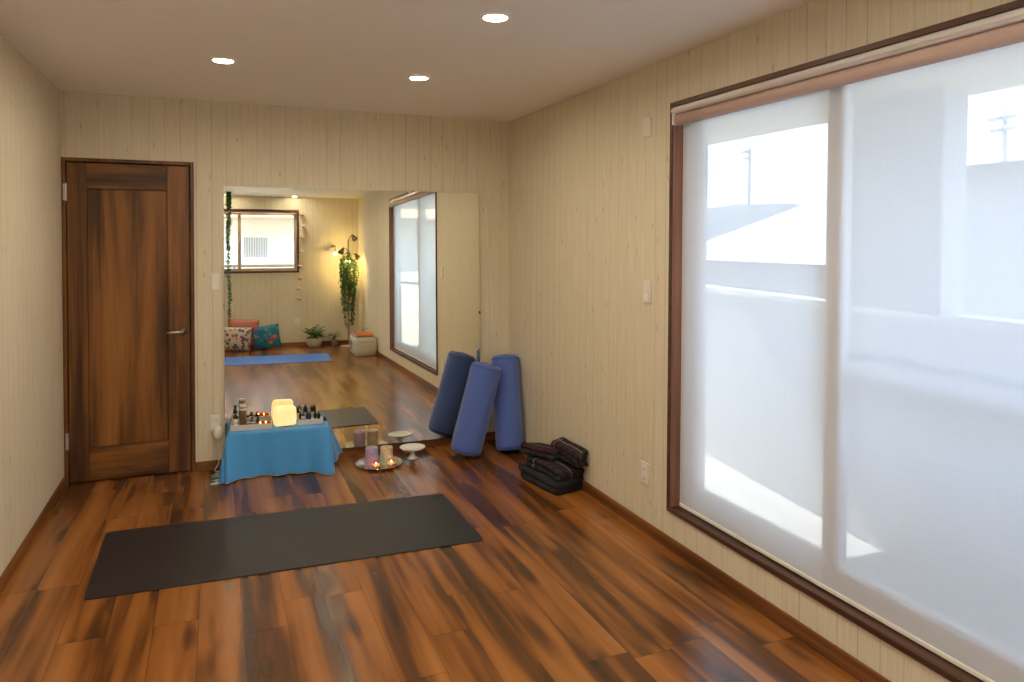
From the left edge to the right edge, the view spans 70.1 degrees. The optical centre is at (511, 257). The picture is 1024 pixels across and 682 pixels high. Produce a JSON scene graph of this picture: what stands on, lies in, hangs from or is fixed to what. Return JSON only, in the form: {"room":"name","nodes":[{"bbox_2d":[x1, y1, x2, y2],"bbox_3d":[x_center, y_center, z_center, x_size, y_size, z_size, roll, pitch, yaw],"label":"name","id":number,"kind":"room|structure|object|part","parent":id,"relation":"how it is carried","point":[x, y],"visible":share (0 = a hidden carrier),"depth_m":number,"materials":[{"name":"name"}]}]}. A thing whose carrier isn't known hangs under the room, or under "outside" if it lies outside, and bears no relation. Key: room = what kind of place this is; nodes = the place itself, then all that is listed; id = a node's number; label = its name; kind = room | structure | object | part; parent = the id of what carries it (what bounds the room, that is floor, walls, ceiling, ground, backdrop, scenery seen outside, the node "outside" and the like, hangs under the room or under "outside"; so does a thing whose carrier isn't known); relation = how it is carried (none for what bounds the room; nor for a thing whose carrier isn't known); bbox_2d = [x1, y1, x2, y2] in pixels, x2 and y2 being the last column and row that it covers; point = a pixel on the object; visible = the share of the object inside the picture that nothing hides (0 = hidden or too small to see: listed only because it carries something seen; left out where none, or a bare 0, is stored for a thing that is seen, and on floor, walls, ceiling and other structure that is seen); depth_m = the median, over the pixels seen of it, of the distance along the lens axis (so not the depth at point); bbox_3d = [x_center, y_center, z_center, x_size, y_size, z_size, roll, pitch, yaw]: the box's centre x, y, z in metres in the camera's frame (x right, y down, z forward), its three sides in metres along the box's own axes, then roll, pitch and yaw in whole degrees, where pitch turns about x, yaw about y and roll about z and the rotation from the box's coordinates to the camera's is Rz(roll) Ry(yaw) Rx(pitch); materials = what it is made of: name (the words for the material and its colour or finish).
{"room":"exercise studio","nodes":[
{"label":"exercise studio","id":0,"kind":"room"},
{"bbox_2d":[0,34,63,575],"bbox_3d":[-1.482,0.278,1.175,0.140,2.400,7.249,0,2,-22],"label":"wall","id":1,"kind":"structure","parent":0,"point":[31,307],"depth_m":3.61,"materials":[{"name":"beige paint"}]},
{"bbox_2d":[0,476,65,593],"bbox_3d":[-1.388,1.448,1.162,0.011,0.062,7.098,0,2,-22],"label":"baseboard","id":2,"kind":"structure","parent":1,"relation":"attached to","point":[11,567],"depth_m":3.59,"materials":[{"name":"brown wood"}]},
{"bbox_2d":[60,91,508,467],"bbox_3d":[-1.339,0.184,5.069,3.058,2.400,0.140,0,2,-22],"label":"wall","id":3,"kind":"structure","parent":0,"point":[227,143],"depth_m":4.88,"materials":[{"name":"beige paint"}]},
{"bbox_2d":[61,157,195,485],"bbox_3d":[-2.392,0.392,4.579,0.734,2.000,0.124,0,2,-22],"label":"door","id":4,"kind":"structure","parent":3,"relation":"in","point":[128,225],"depth_m":4.58,"materials":[{"name":"brown wood"}]},
{"bbox_3d":[-2.406,-0.502,4.566,0.446,0.158,0.038,0,2,-22],"label":"rail","id":5,"kind":"part","parent":4,"relation":"part of","materials":[{"name":"brown wood"}]},
{"bbox_3d":[-2.411,0.376,4.590,0.446,1.600,0.020,0,2,-22],"label":"panel","id":6,"kind":"part","parent":4,"relation":"part of","materials":[{"name":"brown wood"}]},
{"bbox_3d":[-2.413,1.280,4.610,0.446,0.207,0.038,0,2,-22],"label":"rail","id":7,"kind":"part","parent":4,"relation":"part of","materials":[{"name":"brown wood"}]},
{"bbox_3d":[-2.136,0.476,4.649,0.114,0.052,0.058,0,2,-22],"label":"handle","id":8,"kind":"part","parent":4,"relation":"part of","materials":[{"name":"metal"}]},
{"bbox_2d":[211,273,219,290],"bbox_3d":[-1.930,0.161,4.746,0.056,0.115,0.012,0,2,-22],"label":"light switch","id":9,"kind":"object","parent":3,"relation":"attached to","point":[215,277],"visible":1,"depth_m":4.74,"materials":[{"name":"beige plastic"}]},
{"bbox_2d":[210,415,220,432],"bbox_3d":[-1.939,1.089,4.767,0.066,0.118,0.012,0,2,-22],"label":"wall outlet","id":10,"kind":"object","parent":3,"relation":"attached to","point":[215,420],"visible":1,"depth_m":4.76,"materials":[{"name":"beige plastic"}]},
{"bbox_2d":[212,417,218,430],"bbox_3d":[-1.937,1.089,4.763,0.042,0.094,0.003,0,2,-22],"label":"socket","id":11,"kind":"object","parent":10,"relation":"attached to","point":[215,420],"depth_m":4.76,"materials":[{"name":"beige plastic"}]},
{"bbox_2d":[213,426,221,471],"bbox_3d":[-1.887,1.245,4.755,0.112,0.286,0.063,0,2,-22],"label":"power adapter","id":12,"kind":"object","parent":10,"relation":"attached to","point":[217,432],"visible":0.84,"depth_m":4.74,"materials":[{"name":"white plastic"}]},
{"bbox_3d":[-1.882,1.286,4.750,0.109,0.204,0.048,0,2,-22],"label":"cord","id":13,"kind":"part","parent":12,"relation":"part of","materials":[{"name":"white plastic"}]},
{"bbox_2d":[196,432,494,471],"bbox_3d":[-1.045,1.353,5.137,2.172,0.062,0.011,0,2,-22],"label":"baseboard","id":14,"kind":"structure","parent":3,"relation":"attached to","point":[203,465],"depth_m":5.15,"materials":[{"name":"brown wood"}]},
{"bbox_2d":[224,186,480,447],"bbox_3d":[-1.056,0.420,5.089,1.768,1.804,0.016,0,0,-22],"label":"wall mirror","id":15,"kind":"object","parent":3,"relation":"attached to","point":[360,309],"visible":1,"depth_m":5.07,"materials":[{"name":"clear glass"}]},
{"bbox_2d":[0,0,813,121],"bbox_3d":[-0.034,-1.054,1.654,3.198,0.250,7.389,0,2,-22],"label":"ceiling","id":16,"kind":"structure","parent":0,"point":[349,55],"depth_m":3.35,"materials":[{"name":"paint"}]},
{"bbox_2d":[211,57,234,63],"bbox_3d":[-1.437,-0.978,3.627,0.116,0.008,0.116,0,2,-22],"label":"recessed light","id":17,"kind":"object","parent":16,"relation":"in","point":[222,60],"visible":1,"depth_m":3.62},
{"bbox_2d":[408,75,428,80],"bbox_3d":[-0.513,-0.983,4.003,0.116,0.008,0.116,0,2,-22],"label":"recessed light","id":18,"kind":"object","parent":16,"relation":"in","point":[413,77],"visible":1,"depth_m":3.99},
{"bbox_2d":[481,12,509,21],"bbox_3d":[-0.066,-0.955,2.906,0.116,0.008,0.116,0,2,-22],"label":"recessed light","id":19,"kind":"object","parent":16,"relation":"in","point":[491,16],"visible":1,"depth_m":2.90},
{"bbox_2d":[0,440,861,681],"bbox_3d":[-0.044,1.531,1.716,3.198,0.120,7.389,0,2,-22],"label":"floor","id":20,"kind":"structure","parent":0,"point":[555,588],"depth_m":3.00,"materials":[{"name":"brown wood"}]},
{"bbox_2d":[84,494,482,599],"bbox_3d":[-1.109,1.415,3.699,1.771,0.006,0.803,0,2,-22],"label":"yoga mat","id":21,"kind":"object","parent":20,"relation":"on","point":[138,560],"visible":1,"depth_m":3.62,"materials":[{"name":"black rubber"}]},
{"bbox_2d":[355,455,402,469],"bbox_3d":[-0.893,1.380,4.900,0.318,0.017,0.318,0,2,-22],"label":"tray","id":22,"kind":"object","parent":20,"relation":"on","point":[360,463],"visible":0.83,"depth_m":4.86,"materials":[{"name":"metal"}]},
{"bbox_2d":[365,445,377,465],"bbox_3d":[-0.940,1.327,4.890,0.084,0.114,0.084,0,2,-22],"label":"pillar candle","id":23,"kind":"object","parent":22,"relation":"on","point":[371,452],"visible":0.89,"depth_m":4.86,"materials":[{"name":"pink wax"}]},
{"bbox_2d":[372,461,379,467],"bbox_3d":[-0.896,1.368,4.807,0.054,0.037,0.054,0,2,-22],"label":"tealight holder","id":24,"kind":"object","parent":22,"relation":"on","point":[375,464],"visible":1,"depth_m":4.79,"materials":[{"name":"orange glass"}]},
{"bbox_2d":[380,445,392,464],"bbox_3d":[-0.846,1.329,4.916,0.084,0.110,0.084,0,2,-22],"label":"pillar candle","id":25,"kind":"object","parent":22,"relation":"on","point":[386,451],"visible":0.93,"depth_m":4.88,"materials":[{"name":"beige wax"}]},
{"bbox_2d":[387,459,394,465],"bbox_3d":[-0.803,1.367,4.854,0.054,0.037,0.054,0,2,-22],"label":"tealight holder","id":26,"kind":"object","parent":22,"relation":"on","point":[391,462],"visible":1,"depth_m":4.84,"materials":[{"name":"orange glass"}]},
{"bbox_2d":[400,443,424,459],"bbox_3d":[-0.687,1.347,5.038,0.176,0.080,0.176,0,2,-22],"label":"cake stand","id":27,"kind":"object","parent":20,"relation":"on","point":[412,448],"visible":1,"depth_m":5.03,"materials":[{"name":"white ceramic"}]},
{"bbox_3d":[-0.687,1.317,5.037,0.176,0.020,0.176,0,2,-22],"label":"plate","id":28,"kind":"part","parent":27,"relation":"part of","materials":[{"name":"white ceramic"}]},
{"bbox_2d":[450,361,501,456],"bbox_3d":[-0.249,1.056,5.100,0.375,0.653,0.223,-1,2,-30],"label":"bolster","id":29,"kind":"object","parent":20,"relation":"on","point":[472,423],"visible":1,"depth_m":5.01,"materials":[{"name":"fabric"}]},
{"bbox_2d":[491,354,523,450],"bbox_3d":[-0.032,1.042,5.248,0.205,0.687,0.351,0,1,-15],"label":"bolster","id":30,"kind":"object","parent":20,"relation":"on","point":[507,402],"visible":0.94,"depth_m":5.16,"materials":[{"name":"fabric"}]},
{"bbox_2d":[518,464,583,494],"bbox_3d":[0.246,1.361,4.532,0.262,0.084,0.419,-1,2,-35],"label":"folded blanket","id":31,"kind":"object","parent":20,"relation":"on","point":[543,480],"visible":0.64,"depth_m":4.39,"materials":[{"name":"black fabric"}]},
{"bbox_2d":[526,455,583,481],"bbox_3d":[0.264,1.285,4.515,0.215,0.072,0.388,-1,2,-29],"label":"folded blanket","id":32,"kind":"object","parent":31,"relation":"on","point":[560,470],"visible":0.75,"depth_m":4.39,"materials":[{"name":"fabric"}]},
{"bbox_2d":[520,442,559,460],"bbox_3d":[0.194,1.216,4.604,0.275,0.086,0.167,1,2,40],"label":"folded blanket","id":33,"kind":"object","parent":32,"relation":"on","point":[541,450],"visible":0.82,"depth_m":4.54,"materials":[{"name":"fabric"}]},
{"bbox_2d":[551,437,587,467],"bbox_3d":[0.348,1.187,4.463,0.107,0.109,0.336,0,2,-23],"label":"folded blanket","id":34,"kind":"object","parent":32,"relation":"on","point":[574,454],"visible":0.95,"depth_m":4.38,"materials":[{"name":"fabric"}]},
{"bbox_2d":[508,0,1015,681],"bbox_3d":[1.377,0.263,2.262,0.140,2.400,7.109,0,2,-22],"label":"wall","id":35,"kind":"structure","parent":0,"point":[589,193],"depth_m":3.96,"materials":[{"name":"beige paint"}]},
{"bbox_2d":[640,460,649,486],"bbox_3d":[0.687,1.118,3.770,0.012,0.118,0.084,0,2,-22],"label":"wall outlet","id":36,"kind":"object","parent":35,"relation":"attached to","point":[645,467],"visible":1,"depth_m":3.76,"materials":[{"name":"beige plastic"}]},
{"bbox_2d":[642,464,646,483],"bbox_3d":[0.684,1.118,3.769,0.003,0.094,0.042,0,2,-22],"label":"socket","id":37,"kind":"object","parent":36,"relation":"attached to","point":[644,466],"depth_m":3.76,"materials":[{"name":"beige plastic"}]},
{"bbox_2d":[643,280,651,303],"bbox_3d":[0.693,0.179,3.742,0.012,0.118,0.072,0,2,-22],"label":"light switch","id":38,"kind":"object","parent":35,"relation":"attached to","point":[647,285],"visible":1,"depth_m":3.73,"materials":[{"name":"beige plastic"}]},
{"bbox_2d":[643,116,651,136],"bbox_3d":[0.691,-0.667,3.734,0.012,0.100,0.072,0,2,-22],"label":"wall plate","id":39,"kind":"object","parent":35,"relation":"attached to","point":[647,122],"visible":1,"depth_m":3.72,"materials":[{"name":"beige plastic"}]},
{"bbox_2d":[524,441,890,681],"bbox_3d":[1.303,1.432,2.262,0.011,0.062,7.109,0,2,-22],"label":"baseboard","id":40,"kind":"structure","parent":35,"relation":"attached to","point":[840,657],"depth_m":3.02,"materials":[{"name":"brown wood"}]},
{"bbox_2d":[666,0,1023,681],"bbox_3d":[1.278,0.276,2.491,0.152,1.990,2.368,0,2,-22],"label":"window","id":41,"kind":"structure","parent":35,"relation":"in","point":[948,670],"depth_m":3.20,"materials":[{"name":"brown wood"}]},
{"bbox_3d":[1.305,0.275,2.502,0.088,1.946,2.324,0,2,-22],"label":"track frame","id":42,"kind":"part","parent":41,"relation":"part of","materials":[{"name":"brown wood"}]},
{"bbox_3d":[1.278,1.258,2.516,0.144,0.020,2.324,0,2,-22],"label":"sill","id":43,"kind":"part","parent":41,"relation":"part of","materials":[{"name":"brown wood"}]},
{"bbox_2d":[671,7,1023,681],"bbox_3d":[1.228,0.274,2.471,0.072,1.938,2.312,0,2,-22],"label":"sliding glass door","id":44,"kind":"structure","parent":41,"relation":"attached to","point":[852,363],"depth_m":2.50,"materials":[{"name":"glass"}]},
{"bbox_3d":[-1.522,1.252,4.776,0.600,0.277,0.160,0,1,-16],"label":"table","id":45,"kind":"object","parent":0,"visible":0},
{"bbox_2d":[210,420,341,484],"bbox_3d":[-1.508,1.250,4.704,0.828,0.280,0.327,0,1,-16],"label":"tablecloth","id":46,"kind":"object","parent":45,"relation":"on","point":[296,449],"visible":0.97,"depth_m":4.67,"materials":[{"name":"teal fabric"}]},
{"bbox_2d":[230,419,271,430],"bbox_3d":[-1.688,1.090,4.732,0.250,0.036,0.108,0,1,-16],"label":"wooden tray","id":47,"kind":"object","parent":46,"relation":"on","point":[238,427],"visible":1,"depth_m":4.68,"materials":[{"name":"white paint"}]},
{"bbox_2d":[233,410,237,425],"bbox_3d":[-1.788,1.045,4.717,0.031,0.112,0.031,0,2,-22],"label":"glass bottle","id":48,"kind":"object","parent":47,"relation":"on","point":[235,417],"visible":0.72,"depth_m":4.71,"materials":[{"name":"black glass"}]},
{"bbox_2d":[239,404,246,424],"bbox_3d":[-1.741,1.027,4.719,0.044,0.149,0.044,0,2,-22],"label":"bottle","id":49,"kind":"object","parent":47,"relation":"on","point":[242,407],"visible":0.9,"depth_m":4.70,"materials":[{"name":"brown glass"}]},
{"bbox_2d":[260,420,270,423],"bbox_3d":[-1.601,1.083,4.745,0.066,0.037,0.066,0,2,-22],"label":"tealight holder","id":50,"kind":"object","parent":47,"relation":"on","point":[262,421],"visible":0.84,"depth_m":4.76,"materials":[{"name":"orange glass"}]},
{"bbox_2d":[273,404,296,426],"bbox_3d":[-1.499,1.042,4.809,0.144,0.129,0.107,-1,2,-28],"label":"salt lamp","id":51,"kind":"object","parent":46,"relation":"on","point":[283,415],"visible":1,"depth_m":4.77,"materials":[{"name":"yellow stone"}]},
{"bbox_2d":[297,416,322,424],"bbox_3d":[-1.344,1.089,4.863,0.165,0.034,0.072,0,1,-16],"label":"wooden tray","id":52,"kind":"object","parent":46,"relation":"on","point":[312,420],"visible":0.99,"depth_m":4.83,"materials":[{"name":"white paint"}]}
]}

